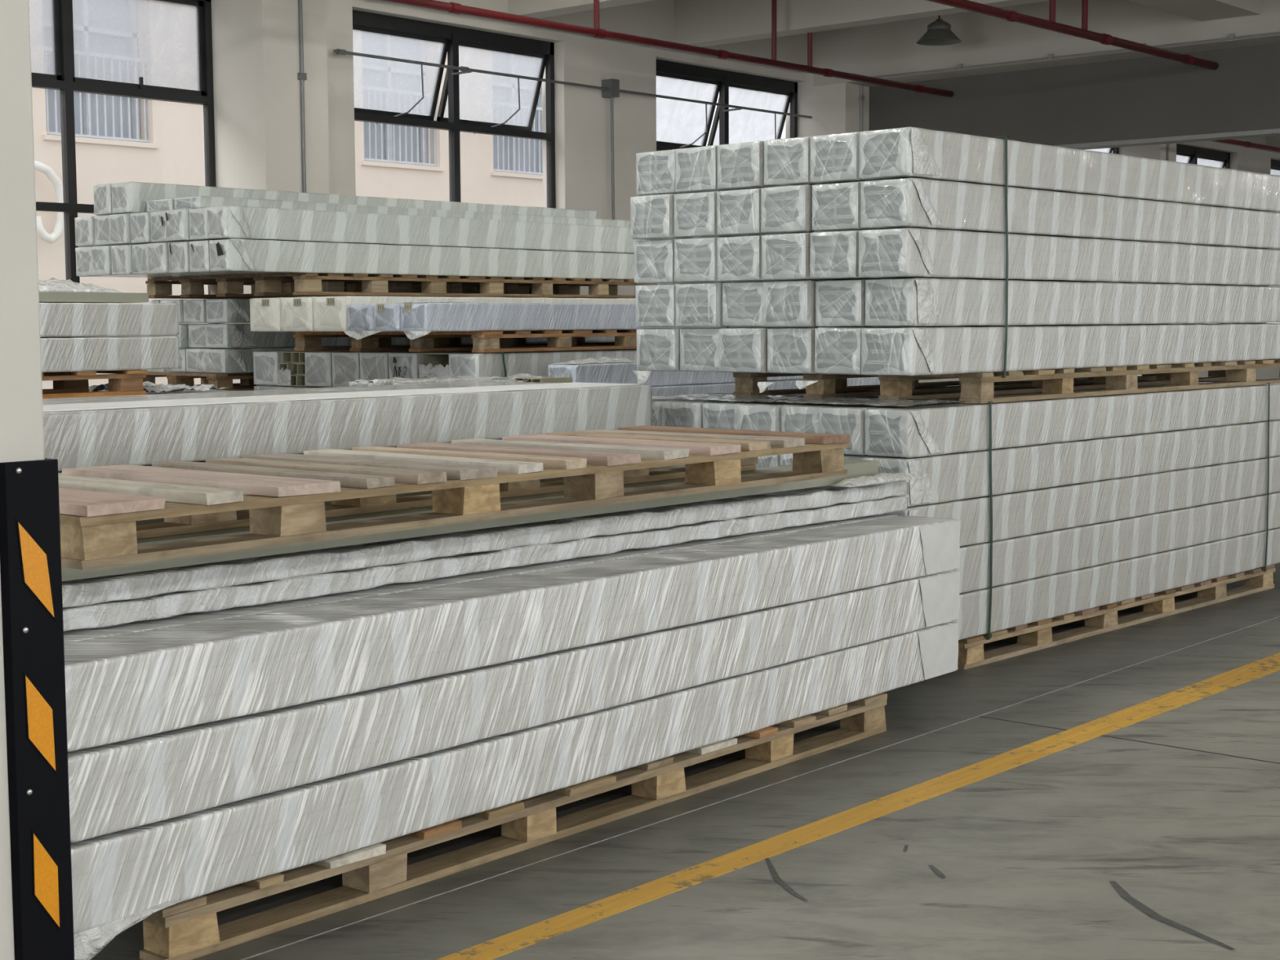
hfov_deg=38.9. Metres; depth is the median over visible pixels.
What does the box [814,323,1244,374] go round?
wrapped bundle
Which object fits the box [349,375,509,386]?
wrapped bundle
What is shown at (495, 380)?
wrapped bundle
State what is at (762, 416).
wrapped bundle
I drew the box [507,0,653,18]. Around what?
beam
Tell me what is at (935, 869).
tyre mark
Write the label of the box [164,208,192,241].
wrapped bundle
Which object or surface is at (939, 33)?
lamp
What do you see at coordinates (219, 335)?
wrapped bundle
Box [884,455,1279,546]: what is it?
wrapped bundle
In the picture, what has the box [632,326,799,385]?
wrapped bundle
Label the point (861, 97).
conduit
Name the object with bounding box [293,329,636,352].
pallet
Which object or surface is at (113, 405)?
sheet
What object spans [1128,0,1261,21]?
beam
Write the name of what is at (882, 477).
bunch
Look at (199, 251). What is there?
wrapped bundle
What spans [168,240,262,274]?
wrapped bundle
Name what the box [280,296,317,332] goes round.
wrapped bundle
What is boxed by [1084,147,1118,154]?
window
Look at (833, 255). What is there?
wrapped bundle
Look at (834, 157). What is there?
wrapped bundle
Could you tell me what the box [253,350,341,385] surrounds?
wrapped bundle
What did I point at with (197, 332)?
wrapped bundle
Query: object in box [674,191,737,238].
wrapped bundle
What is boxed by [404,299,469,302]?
bunch
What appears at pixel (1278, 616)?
joint
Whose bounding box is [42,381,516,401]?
wrapped bundle
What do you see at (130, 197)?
wrapped bundle
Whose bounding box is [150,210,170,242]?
wrapped bundle
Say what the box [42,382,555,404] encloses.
wrapped bundle
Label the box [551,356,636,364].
bunch
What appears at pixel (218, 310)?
wrapped bundle
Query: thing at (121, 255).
wrapped bundle
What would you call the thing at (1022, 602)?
wrapped bundle
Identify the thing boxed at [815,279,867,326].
wrapped bundle
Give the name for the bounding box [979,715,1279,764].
joint
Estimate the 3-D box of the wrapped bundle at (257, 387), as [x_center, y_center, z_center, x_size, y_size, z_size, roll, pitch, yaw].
[-0.846,-0.656,13.494,0.535,0.228,4.611,4,7,41]
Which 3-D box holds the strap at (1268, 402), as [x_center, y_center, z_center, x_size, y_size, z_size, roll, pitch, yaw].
[2.759,-0.055,10.126,1.559,1.007,0.035,4,7,43]
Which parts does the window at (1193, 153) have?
pane, sash frame, sash frame, pane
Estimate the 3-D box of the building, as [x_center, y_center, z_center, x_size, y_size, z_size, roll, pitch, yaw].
[-10.828,-4.882,19.808,3.255,9.700,28.300,4,7,41]
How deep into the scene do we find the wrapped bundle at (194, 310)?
12.11 m
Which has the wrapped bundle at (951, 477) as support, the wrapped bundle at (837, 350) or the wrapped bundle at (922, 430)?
the wrapped bundle at (922, 430)
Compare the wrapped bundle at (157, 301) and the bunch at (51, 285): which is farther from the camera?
the wrapped bundle at (157, 301)
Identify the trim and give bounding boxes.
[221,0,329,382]
[435,0,1279,153]
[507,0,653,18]
[674,0,1049,47]
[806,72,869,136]
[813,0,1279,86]
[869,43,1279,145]
[1052,128,1279,150]
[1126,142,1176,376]
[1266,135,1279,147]
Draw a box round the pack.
[506,373,543,382]
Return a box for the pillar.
[0,0,44,959]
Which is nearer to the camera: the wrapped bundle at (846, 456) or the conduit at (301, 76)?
the wrapped bundle at (846, 456)
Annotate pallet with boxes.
[41,369,146,399]
[57,425,849,569]
[139,693,887,959]
[142,371,256,391]
[145,272,646,298]
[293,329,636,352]
[733,359,1279,403]
[957,564,1275,669]
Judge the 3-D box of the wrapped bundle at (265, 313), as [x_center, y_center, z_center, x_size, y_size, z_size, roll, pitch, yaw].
[-0.875,-1.170,12.793,0.306,0.212,4.412,4,7,41]
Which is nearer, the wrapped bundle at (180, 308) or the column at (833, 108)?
the wrapped bundle at (180, 308)
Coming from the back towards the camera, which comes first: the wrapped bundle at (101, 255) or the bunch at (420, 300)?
the wrapped bundle at (101, 255)
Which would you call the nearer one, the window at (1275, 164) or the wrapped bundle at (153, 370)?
the wrapped bundle at (153, 370)
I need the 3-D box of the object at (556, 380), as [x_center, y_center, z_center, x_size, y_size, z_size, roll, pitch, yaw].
[-0.417,-0.549,10.294,0.070,0.070,0.500,4,7,41]
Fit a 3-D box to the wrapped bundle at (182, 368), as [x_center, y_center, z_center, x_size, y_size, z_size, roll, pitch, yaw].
[-1.860,-0.954,13.828,0.239,0.164,4.014,4,7,41]
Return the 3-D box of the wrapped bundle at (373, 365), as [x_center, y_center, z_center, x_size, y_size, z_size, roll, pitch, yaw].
[-0.139,-0.833,12.861,0.267,0.224,4.614,4,7,41]
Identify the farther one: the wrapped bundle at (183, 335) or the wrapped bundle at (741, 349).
the wrapped bundle at (183, 335)
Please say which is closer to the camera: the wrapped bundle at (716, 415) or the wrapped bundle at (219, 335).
the wrapped bundle at (716, 415)
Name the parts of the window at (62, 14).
pane, sash frame, pane, sash frame, handle, frame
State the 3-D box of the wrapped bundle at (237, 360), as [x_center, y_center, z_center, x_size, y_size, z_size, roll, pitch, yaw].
[-1.512,-0.926,13.488,0.265,0.164,4.013,4,7,41]
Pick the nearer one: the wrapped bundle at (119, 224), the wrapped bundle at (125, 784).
the wrapped bundle at (125, 784)
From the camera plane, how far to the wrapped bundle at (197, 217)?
11.01 m
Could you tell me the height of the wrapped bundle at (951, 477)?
0.194 m
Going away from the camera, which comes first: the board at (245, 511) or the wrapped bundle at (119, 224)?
the board at (245, 511)
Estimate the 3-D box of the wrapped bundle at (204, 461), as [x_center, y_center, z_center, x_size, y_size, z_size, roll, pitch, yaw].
[-1.427,-0.009,6.378,0.489,0.173,3.952,4,7,41]
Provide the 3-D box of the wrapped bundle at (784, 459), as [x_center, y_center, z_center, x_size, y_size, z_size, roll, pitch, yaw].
[2.082,-0.159,9.051,0.217,0.194,4.217,4,7,43]
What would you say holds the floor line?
on the floor
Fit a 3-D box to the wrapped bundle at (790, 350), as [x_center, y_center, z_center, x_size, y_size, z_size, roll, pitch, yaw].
[2.016,-0.648,9.047,0.313,0.252,4.286,4,7,42]
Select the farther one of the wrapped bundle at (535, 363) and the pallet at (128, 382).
the wrapped bundle at (535, 363)
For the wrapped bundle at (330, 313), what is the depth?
10.82 m
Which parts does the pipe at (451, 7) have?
hanger rod, hanger rod, hanger rod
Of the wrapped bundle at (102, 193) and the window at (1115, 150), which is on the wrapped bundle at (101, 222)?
the wrapped bundle at (102, 193)
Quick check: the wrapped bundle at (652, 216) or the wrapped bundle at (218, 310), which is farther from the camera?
the wrapped bundle at (218, 310)
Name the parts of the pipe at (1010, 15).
hanger rod, hanger rod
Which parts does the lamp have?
lamp shade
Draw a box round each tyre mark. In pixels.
[765,857,807,901]
[902,844,908,851]
[928,864,946,877]
[1109,880,1235,950]
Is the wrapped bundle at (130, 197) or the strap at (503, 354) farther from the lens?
the wrapped bundle at (130, 197)
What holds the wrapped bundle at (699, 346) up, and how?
on the pallet at (972, 388)
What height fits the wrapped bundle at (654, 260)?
0.193 m
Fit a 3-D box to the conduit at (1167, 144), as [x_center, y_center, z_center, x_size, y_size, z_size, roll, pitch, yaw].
[7.252,-2.976,24.977,0.037,3.400,0.037,-3,6,-26]
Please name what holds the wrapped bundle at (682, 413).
on the wrapped bundle
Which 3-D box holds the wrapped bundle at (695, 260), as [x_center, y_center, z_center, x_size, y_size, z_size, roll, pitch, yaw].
[1.653,-1.093,9.345,0.241,0.193,4.214,4,7,43]
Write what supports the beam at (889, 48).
attached to the wall
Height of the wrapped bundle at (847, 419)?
0.194 m
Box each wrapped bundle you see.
[39,302,178,337]
[40,336,117,337]
[40,336,179,372]
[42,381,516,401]
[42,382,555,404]
[43,385,652,471]
[44,389,231,399]
[57,439,502,495]
[62,480,908,607]
[62,496,908,631]
[63,513,899,643]
[63,515,960,751]
[67,569,959,842]
[71,621,958,959]
[74,216,99,247]
[75,246,170,277]
[91,245,175,277]
[93,182,114,215]
[93,214,113,245]
[108,213,133,244]
[111,181,599,218]
[111,244,199,276]
[129,212,157,244]
[132,243,223,275]
[142,299,161,303]
[146,198,174,212]
[146,242,247,275]
[146,368,167,372]
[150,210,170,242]
[160,299,185,323]
[160,324,190,347]
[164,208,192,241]
[165,347,208,372]
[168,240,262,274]
[173,195,631,227]
[182,298,208,323]
[186,341,604,373]
[187,324,206,347]
[188,207,219,240]
[189,240,284,274]
[204,341,604,373]
[205,298,250,323]
[206,205,644,253]
[206,323,614,348]
[208,238,634,279]
[249,297,283,332]
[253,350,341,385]
[253,385,311,390]
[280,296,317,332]
[304,350,395,386]
[313,296,635,331]
[331,350,408,386]
[343,303,382,339]
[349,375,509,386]
[360,351,437,380]
[373,302,402,331]
[388,351,471,378]
[393,379,524,384]
[400,302,786,339]
[448,348,636,377]
[547,362,803,386]
[630,193,686,239]
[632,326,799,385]
[634,239,705,284]
[635,149,680,195]
[635,283,699,327]
[652,377,879,396]
[652,386,941,426]
[662,378,1079,427]
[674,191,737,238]
[674,236,751,282]
[675,145,723,193]
[675,282,724,327]
[680,326,835,372]
[702,379,1152,429]
[716,187,775,235]
[717,140,773,190]
[717,235,776,281]
[719,324,1108,392]
[722,281,765,326]
[737,379,1155,431]
[755,454,779,468]
[760,184,817,233]
[761,232,852,280]
[763,280,817,327]
[764,136,817,186]
[767,324,1035,389]
[779,453,792,466]
[781,378,1256,433]
[809,230,892,279]
[810,131,869,183]
[812,181,866,231]
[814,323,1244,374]
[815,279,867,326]
[819,381,1226,455]
[844,454,870,459]
[858,227,1279,286]
[859,126,1279,213]
[860,177,1279,249]
[861,323,1279,375]
[862,419,1279,506]
[864,383,1279,457]
[865,277,1279,326]
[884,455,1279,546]
[953,527,1279,639]
[955,491,1279,593]
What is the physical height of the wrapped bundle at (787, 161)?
0.193 m
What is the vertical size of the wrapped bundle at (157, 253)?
0.195 m
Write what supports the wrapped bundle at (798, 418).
on the wrapped bundle at (784, 459)
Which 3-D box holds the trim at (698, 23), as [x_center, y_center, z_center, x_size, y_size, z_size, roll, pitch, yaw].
[8.499,-4.040,10.589,21.410,0.790,0.250,4,7,41]
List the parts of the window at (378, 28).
pane, sash frame, sash frame, pane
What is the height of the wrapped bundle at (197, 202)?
0.084 m
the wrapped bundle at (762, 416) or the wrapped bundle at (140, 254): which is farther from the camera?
the wrapped bundle at (140, 254)
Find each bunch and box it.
[38,277,123,293]
[277,368,291,386]
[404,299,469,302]
[418,363,448,378]
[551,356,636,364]
[829,472,924,487]
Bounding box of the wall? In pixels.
[201,0,1279,382]
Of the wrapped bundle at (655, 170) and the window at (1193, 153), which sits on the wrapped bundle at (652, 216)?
the wrapped bundle at (655, 170)
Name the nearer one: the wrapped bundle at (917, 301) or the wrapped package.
the wrapped package
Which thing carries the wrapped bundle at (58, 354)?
on the pallet at (128, 382)
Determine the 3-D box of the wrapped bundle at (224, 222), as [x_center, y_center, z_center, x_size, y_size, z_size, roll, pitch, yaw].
[-1.113,-1.698,12.504,0.219,0.195,4.378,4,7,41]
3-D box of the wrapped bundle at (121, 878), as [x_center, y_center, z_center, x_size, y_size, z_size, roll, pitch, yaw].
[-0.107,0.798,5.418,0.271,0.286,3.828,4,6,40]
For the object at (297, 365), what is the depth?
11.72 m
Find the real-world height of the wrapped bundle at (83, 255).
0.195 m
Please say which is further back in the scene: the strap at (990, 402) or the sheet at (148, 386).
the sheet at (148, 386)
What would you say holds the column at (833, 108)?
attached to the wall
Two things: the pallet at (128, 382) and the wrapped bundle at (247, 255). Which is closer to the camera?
the pallet at (128, 382)
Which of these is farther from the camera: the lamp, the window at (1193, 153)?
the window at (1193, 153)
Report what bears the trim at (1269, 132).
attached to the wall
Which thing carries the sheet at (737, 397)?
on the wrapped bundle at (762, 416)
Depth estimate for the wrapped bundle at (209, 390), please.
9.25 m
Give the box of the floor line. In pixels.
[436,652,1279,959]
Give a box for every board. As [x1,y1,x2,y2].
[39,292,148,302]
[135,464,685,524]
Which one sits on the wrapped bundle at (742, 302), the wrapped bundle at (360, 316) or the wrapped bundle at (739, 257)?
the wrapped bundle at (739, 257)
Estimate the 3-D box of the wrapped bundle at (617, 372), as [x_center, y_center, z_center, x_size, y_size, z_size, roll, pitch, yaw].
[0.731,-0.713,11.683,0.229,0.145,3.626,4,7,41]
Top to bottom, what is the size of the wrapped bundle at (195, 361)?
0.164 m
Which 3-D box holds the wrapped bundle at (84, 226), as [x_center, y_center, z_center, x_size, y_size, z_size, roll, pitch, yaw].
[-2.216,-1.776,13.461,0.204,0.195,4.369,4,7,41]
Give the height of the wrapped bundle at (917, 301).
0.192 m
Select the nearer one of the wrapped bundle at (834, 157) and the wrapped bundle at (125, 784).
the wrapped bundle at (125, 784)
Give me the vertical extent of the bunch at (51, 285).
0.081 m
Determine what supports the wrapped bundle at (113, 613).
on the wrapped bundle at (75, 635)
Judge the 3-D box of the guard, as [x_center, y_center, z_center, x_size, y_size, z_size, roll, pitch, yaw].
[-1.146,0.563,3.375,0.120,1.204,0.116,4,7,41]
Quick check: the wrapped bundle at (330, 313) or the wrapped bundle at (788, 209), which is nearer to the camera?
the wrapped bundle at (788, 209)
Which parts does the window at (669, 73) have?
pane, sash frame, sash frame, pane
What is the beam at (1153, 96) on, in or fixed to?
attached to the wall
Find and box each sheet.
[42,382,637,412]
[88,381,230,392]
[652,393,960,406]
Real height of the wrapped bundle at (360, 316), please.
0.209 m
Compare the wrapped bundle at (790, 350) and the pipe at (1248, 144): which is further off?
the pipe at (1248, 144)
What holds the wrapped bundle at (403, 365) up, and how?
on the wrapped bundle
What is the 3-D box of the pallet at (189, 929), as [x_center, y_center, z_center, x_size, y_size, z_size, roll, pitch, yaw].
[-0.491,0.903,5.577,1.052,0.136,3.048,4,6,40]
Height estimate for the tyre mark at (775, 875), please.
0.001 m
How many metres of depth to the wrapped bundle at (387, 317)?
10.39 m
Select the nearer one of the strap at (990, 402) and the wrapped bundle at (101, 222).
the strap at (990, 402)
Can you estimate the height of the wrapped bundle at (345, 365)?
0.225 m
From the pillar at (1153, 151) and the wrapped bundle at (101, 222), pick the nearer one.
the wrapped bundle at (101, 222)
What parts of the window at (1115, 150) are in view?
pane, frame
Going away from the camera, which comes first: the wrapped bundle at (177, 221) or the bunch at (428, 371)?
the bunch at (428, 371)
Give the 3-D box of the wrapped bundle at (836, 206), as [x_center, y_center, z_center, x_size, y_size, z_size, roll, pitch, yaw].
[2.205,-1.246,8.833,0.240,0.194,4.212,4,7,43]
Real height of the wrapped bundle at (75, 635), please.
0.224 m
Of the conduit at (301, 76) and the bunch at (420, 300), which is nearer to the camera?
the bunch at (420, 300)
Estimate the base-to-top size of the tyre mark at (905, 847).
0.001 m
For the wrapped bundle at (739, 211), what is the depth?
7.62 m
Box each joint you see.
[240,616,1279,959]
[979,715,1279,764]
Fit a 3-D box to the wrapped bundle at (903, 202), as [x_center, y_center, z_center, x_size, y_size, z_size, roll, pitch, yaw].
[2.384,-1.233,8.661,0.265,0.192,4.214,4,7,43]
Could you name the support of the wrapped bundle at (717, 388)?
on the wrapped bundle
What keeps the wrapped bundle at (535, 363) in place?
on the wrapped bundle
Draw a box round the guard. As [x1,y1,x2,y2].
[0,457,74,959]
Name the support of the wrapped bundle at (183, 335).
on the wrapped bundle at (182, 368)
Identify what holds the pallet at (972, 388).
on the wrapped bundle at (682, 413)
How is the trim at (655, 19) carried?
attached to the wall
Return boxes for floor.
[90,563,1279,959]
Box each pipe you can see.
[382,0,953,97]
[926,0,1218,70]
[1211,138,1279,152]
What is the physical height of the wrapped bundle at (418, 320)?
0.210 m
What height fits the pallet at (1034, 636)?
0.130 m
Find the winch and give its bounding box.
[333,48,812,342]
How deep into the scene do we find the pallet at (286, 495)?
4.90 m
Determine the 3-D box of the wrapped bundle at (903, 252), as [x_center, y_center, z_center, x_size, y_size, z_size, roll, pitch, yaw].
[2.376,-1.038,8.669,0.265,0.192,4.213,4,7,43]
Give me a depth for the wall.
16.76 m
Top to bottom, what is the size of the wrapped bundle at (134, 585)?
0.076 m
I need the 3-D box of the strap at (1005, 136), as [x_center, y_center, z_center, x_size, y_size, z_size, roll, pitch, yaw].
[0.976,-0.973,8.085,1.519,1.007,0.035,4,7,43]
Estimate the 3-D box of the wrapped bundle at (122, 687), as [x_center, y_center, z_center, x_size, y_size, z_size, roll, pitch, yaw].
[-0.111,0.358,5.392,0.252,0.207,3.824,4,6,40]
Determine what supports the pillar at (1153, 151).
attached to the wall
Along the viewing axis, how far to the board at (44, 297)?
8.59 m
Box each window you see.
[29,0,216,294]
[352,9,555,208]
[656,59,797,151]
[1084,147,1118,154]
[1176,143,1230,168]
[1270,159,1279,175]
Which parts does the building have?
pane, railing, window sill, pane, railing, window sill, pane, window sill, railing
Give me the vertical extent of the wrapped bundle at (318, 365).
0.224 m
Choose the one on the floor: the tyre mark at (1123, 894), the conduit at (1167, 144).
the tyre mark at (1123, 894)
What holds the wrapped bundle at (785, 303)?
on the wrapped bundle at (790, 350)
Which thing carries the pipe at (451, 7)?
hanging from the ceiling
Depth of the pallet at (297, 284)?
12.24 m
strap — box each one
[491,351,506,377]
[707,393,992,639]
[726,135,1008,377]
[1073,378,1271,571]
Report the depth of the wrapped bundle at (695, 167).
7.78 m
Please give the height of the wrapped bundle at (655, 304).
0.193 m
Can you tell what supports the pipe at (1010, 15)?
hanging from the ceiling
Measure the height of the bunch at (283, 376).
0.118 m
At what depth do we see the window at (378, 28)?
15.72 m
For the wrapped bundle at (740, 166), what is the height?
0.193 m
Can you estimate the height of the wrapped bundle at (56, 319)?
0.161 m
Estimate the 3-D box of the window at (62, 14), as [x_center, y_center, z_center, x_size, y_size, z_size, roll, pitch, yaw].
[-4.081,-2.061,12.952,0.082,3.198,2.484,4,7,41]
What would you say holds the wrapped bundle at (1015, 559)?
on the wrapped bundle at (1022, 602)
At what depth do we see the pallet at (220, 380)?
12.18 m
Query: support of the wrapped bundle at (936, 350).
on the pallet at (972, 388)
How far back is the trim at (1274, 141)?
28.35 m
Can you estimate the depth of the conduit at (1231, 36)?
17.28 m
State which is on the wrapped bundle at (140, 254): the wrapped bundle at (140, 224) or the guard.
the wrapped bundle at (140, 224)
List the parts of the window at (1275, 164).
frame, sash frame, pane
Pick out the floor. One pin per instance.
(1028, 854)
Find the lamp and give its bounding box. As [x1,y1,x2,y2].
[916,15,961,45]
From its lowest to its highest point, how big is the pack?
0.141 m
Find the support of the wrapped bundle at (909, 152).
on the wrapped bundle at (903, 202)
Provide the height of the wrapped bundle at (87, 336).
0.161 m
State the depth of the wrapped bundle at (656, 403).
8.03 m
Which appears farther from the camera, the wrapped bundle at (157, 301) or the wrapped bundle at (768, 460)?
the wrapped bundle at (157, 301)
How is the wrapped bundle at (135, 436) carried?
on the wrapped bundle at (204, 461)
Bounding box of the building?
[28,0,542,389]
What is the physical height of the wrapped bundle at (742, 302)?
0.194 m
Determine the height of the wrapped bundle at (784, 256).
0.193 m
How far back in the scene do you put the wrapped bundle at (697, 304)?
7.83 m
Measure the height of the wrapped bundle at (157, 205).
0.084 m
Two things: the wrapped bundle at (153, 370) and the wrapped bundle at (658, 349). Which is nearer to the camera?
the wrapped bundle at (658, 349)
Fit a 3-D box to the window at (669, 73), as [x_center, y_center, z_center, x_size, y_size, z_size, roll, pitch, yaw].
[0.782,-2.591,18.704,0.299,3.198,2.484,4,7,41]
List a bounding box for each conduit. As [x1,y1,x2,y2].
[297,0,306,192]
[852,31,1279,81]
[858,85,864,132]
[1166,143,1168,160]

